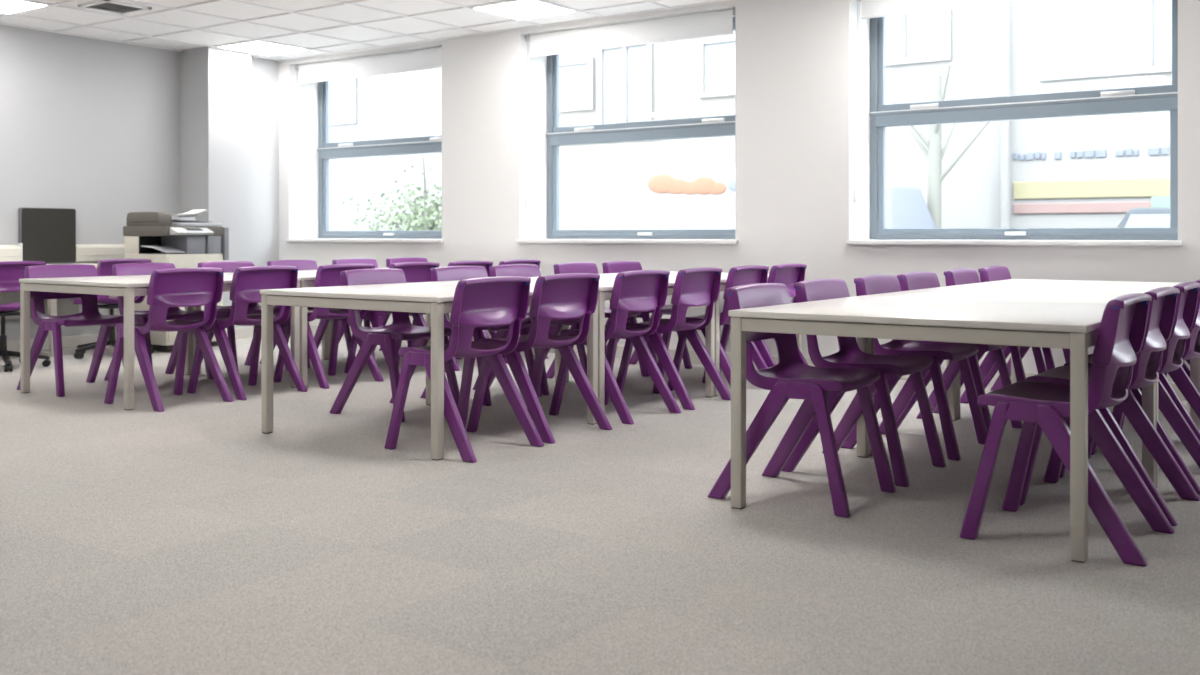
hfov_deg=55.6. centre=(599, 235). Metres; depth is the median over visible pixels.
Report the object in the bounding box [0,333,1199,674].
floor
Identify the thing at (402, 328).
chair
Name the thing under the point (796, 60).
wall
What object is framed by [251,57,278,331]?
wall
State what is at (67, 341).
baseboard
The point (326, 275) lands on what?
chair
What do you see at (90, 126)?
wall
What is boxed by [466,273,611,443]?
chair
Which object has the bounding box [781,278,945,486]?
chair
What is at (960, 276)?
chair
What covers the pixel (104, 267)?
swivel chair
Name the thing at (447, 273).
chair
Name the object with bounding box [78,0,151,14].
ceiling vent
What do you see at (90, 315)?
chair
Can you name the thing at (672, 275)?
table
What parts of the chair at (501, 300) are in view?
leg, leg, leg, leg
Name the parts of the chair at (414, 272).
leg, leg, leg, leg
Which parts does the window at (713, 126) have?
handle, sill, sash, sash, handle, handle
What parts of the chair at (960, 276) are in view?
leg, leg, leg, leg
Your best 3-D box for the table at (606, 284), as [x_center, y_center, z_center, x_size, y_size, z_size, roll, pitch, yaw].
[-0.137,0.618,6.716,1.200,0.705,1.200,0,0,36]
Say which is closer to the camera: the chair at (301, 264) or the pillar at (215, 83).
the chair at (301, 264)
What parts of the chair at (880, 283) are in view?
leg, leg, leg, leg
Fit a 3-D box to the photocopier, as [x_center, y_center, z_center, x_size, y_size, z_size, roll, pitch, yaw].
[-3.626,0.377,9.807,0.728,1.157,0.611,0,0,35]
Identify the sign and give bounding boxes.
[1151,196,1169,207]
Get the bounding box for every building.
[325,68,441,238]
[559,31,734,229]
[885,0,1171,227]
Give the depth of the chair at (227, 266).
8.16 m
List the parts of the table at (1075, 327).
leg, leg, leg, leg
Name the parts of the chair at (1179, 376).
leg, leg, leg, leg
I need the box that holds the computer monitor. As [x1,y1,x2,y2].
[18,207,75,263]
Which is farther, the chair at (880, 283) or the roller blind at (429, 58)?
the roller blind at (429, 58)
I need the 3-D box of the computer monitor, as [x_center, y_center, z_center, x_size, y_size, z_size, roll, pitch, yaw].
[-4.705,-0.002,9.695,0.042,0.473,0.486,0,0,35]
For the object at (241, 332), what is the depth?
10.83 m
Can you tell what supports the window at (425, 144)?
in the wall at (796, 60)
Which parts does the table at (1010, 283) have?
leg, leg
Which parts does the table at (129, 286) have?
leg, leg, leg, leg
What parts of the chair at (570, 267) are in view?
leg, leg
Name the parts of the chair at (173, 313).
leg, leg, leg, leg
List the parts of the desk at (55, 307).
modesty panel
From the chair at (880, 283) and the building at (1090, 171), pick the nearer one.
the chair at (880, 283)
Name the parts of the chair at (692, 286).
leg, leg, leg, leg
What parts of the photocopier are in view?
paper drawer, control panel, door, paper drawer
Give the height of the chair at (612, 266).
0.787 m
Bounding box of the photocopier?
[123,212,228,350]
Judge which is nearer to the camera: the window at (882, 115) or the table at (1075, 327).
the table at (1075, 327)
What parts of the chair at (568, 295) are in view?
leg, leg, leg, leg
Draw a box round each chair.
[0,261,50,371]
[17,264,134,396]
[73,259,153,358]
[104,262,213,380]
[104,268,232,411]
[187,266,306,400]
[198,261,287,369]
[259,259,355,367]
[273,264,383,388]
[329,268,459,421]
[332,258,408,358]
[344,262,445,375]
[379,257,427,350]
[384,276,543,462]
[407,261,492,370]
[420,266,541,405]
[456,259,547,363]
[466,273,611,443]
[488,264,586,394]
[546,262,649,378]
[549,270,680,424]
[602,261,691,368]
[611,267,730,409]
[667,265,768,390]
[708,283,895,517]
[720,263,807,372]
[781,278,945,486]
[841,274,987,460]
[896,271,1022,431]
[933,268,1046,412]
[960,293,1174,566]
[978,266,1069,390]
[1020,287,1199,525]
[1060,282,1199,493]
[1091,279,1199,454]
[1121,359,1189,429]
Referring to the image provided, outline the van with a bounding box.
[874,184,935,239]
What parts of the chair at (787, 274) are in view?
leg, leg, leg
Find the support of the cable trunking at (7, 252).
attached to the wall at (90, 126)
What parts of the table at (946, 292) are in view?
leg, leg, leg, leg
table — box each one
[19,275,300,409]
[193,270,328,386]
[260,282,598,460]
[329,266,540,358]
[436,277,714,412]
[563,271,801,395]
[728,296,1155,562]
[863,286,1199,487]
[953,279,1180,419]
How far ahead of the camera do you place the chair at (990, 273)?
6.77 m
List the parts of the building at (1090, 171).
pane, pane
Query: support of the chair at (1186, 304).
on the floor
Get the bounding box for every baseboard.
[7,334,98,351]
[310,325,1186,400]
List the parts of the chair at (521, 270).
leg, leg, leg, leg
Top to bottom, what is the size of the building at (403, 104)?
9.000 m
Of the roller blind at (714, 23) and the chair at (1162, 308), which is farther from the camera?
the roller blind at (714, 23)
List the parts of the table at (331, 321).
leg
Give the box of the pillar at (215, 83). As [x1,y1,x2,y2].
[180,46,250,328]
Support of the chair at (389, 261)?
on the floor
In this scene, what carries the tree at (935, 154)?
on the ground
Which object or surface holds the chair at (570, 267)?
on the floor
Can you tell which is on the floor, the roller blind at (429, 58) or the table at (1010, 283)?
the table at (1010, 283)
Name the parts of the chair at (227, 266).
leg, leg, leg, leg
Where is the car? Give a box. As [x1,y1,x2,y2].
[1117,207,1169,227]
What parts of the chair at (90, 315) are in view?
leg, leg, leg, leg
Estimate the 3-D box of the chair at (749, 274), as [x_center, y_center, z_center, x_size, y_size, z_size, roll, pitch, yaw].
[0.776,0.576,7.162,0.549,0.787,0.489,0,0,35]
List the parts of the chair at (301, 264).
leg, leg, leg, leg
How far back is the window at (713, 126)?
9.46 m
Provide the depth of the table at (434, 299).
5.40 m
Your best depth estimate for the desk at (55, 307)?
9.45 m
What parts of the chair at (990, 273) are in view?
leg, leg, leg, leg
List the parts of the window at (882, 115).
handle, sill, handle, sash, sash, handle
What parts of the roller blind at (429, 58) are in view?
chain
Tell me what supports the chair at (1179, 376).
on the floor
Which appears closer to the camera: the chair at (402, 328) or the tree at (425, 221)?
the chair at (402, 328)
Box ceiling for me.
[0,0,717,59]
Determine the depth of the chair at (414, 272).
7.98 m
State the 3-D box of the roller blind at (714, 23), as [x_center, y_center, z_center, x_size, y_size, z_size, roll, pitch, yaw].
[0.203,-0.870,9.112,2.029,1.680,0.080,0,0,35]
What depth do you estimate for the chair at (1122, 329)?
3.61 m
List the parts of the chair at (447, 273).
leg, leg, leg, leg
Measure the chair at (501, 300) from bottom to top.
0.787 m
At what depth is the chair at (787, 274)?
7.52 m
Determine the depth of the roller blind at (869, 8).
7.77 m
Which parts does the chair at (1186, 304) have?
leg, leg, leg, leg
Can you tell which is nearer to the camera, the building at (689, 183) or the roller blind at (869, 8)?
the roller blind at (869, 8)
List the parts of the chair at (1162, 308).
leg, leg, leg, leg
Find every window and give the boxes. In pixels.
[286,81,443,242]
[517,17,738,243]
[847,0,1182,245]
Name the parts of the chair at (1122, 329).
leg, leg, leg, leg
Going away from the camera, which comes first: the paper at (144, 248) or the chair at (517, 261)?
the chair at (517, 261)
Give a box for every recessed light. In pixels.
[0,0,49,14]
[216,41,308,55]
[470,0,577,20]
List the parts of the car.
glass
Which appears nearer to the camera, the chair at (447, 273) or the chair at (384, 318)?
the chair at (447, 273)
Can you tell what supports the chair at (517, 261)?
on the floor
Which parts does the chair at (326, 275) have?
leg, leg, leg, leg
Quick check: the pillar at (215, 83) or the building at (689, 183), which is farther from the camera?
the building at (689, 183)
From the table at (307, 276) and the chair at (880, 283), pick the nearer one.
the chair at (880, 283)
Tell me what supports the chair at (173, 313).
on the floor
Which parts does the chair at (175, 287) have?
leg, leg, leg, leg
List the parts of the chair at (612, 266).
leg, leg, leg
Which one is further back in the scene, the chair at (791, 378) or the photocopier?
the photocopier
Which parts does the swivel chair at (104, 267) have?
leg, leg, leg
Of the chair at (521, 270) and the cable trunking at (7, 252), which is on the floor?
the chair at (521, 270)
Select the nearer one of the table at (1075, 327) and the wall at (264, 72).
the table at (1075, 327)
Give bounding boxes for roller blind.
[295,47,441,232]
[525,7,734,208]
[854,0,1024,231]
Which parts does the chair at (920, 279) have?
leg, leg, leg, leg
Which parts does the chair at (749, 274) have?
leg, leg, leg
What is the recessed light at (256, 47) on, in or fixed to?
in the ceiling
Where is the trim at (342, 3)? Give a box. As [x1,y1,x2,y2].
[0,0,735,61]
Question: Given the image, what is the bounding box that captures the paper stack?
[173,209,206,216]
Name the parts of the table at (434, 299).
leg, leg, leg, leg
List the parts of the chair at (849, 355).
leg, leg, leg, leg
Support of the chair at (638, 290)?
on the floor
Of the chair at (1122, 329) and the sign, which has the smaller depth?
the chair at (1122, 329)
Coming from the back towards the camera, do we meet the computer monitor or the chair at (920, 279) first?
the computer monitor
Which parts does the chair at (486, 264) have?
leg, leg, leg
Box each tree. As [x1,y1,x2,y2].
[332,156,441,238]
[885,64,989,227]
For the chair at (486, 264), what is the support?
on the floor
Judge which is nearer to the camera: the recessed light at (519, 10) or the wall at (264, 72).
the recessed light at (519, 10)
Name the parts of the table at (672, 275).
leg, leg, leg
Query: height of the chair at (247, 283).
0.787 m
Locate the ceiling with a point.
(353, 14)
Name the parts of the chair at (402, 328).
leg, leg, leg, leg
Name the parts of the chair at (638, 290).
leg, leg, leg, leg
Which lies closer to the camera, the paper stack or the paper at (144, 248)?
the paper at (144, 248)
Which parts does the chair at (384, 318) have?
leg, leg, leg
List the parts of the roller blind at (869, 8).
chain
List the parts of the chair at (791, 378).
leg, leg, leg, leg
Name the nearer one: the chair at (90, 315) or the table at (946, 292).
the table at (946, 292)
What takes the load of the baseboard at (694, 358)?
attached to the wall at (796, 60)
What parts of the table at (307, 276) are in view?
leg, leg, leg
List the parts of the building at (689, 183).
pane, pane, cornice, pane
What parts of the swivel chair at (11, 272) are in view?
leg, leg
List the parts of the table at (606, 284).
leg, leg, leg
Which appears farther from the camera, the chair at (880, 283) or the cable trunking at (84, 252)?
the cable trunking at (84, 252)
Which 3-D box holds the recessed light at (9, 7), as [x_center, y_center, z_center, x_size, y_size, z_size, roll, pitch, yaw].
[-4.583,-1.750,8.550,0.602,0.013,0.602,0,0,35]
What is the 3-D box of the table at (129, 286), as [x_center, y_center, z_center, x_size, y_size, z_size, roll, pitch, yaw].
[-2.750,0.618,7.148,1.200,0.705,1.200,0,0,36]
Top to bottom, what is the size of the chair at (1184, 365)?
0.787 m
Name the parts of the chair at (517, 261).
leg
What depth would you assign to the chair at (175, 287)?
6.54 m
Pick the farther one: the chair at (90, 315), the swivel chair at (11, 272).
the swivel chair at (11, 272)
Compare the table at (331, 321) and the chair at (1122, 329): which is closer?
the chair at (1122, 329)
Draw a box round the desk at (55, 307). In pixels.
[0,263,116,356]
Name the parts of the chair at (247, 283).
leg, leg, leg, leg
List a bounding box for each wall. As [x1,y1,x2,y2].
[0,25,179,340]
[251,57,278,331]
[279,0,1199,382]
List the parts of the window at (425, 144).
handle, sill, sash, sash, handle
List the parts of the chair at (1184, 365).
leg, leg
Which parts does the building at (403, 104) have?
pane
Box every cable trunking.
[0,243,22,260]
[76,244,124,261]

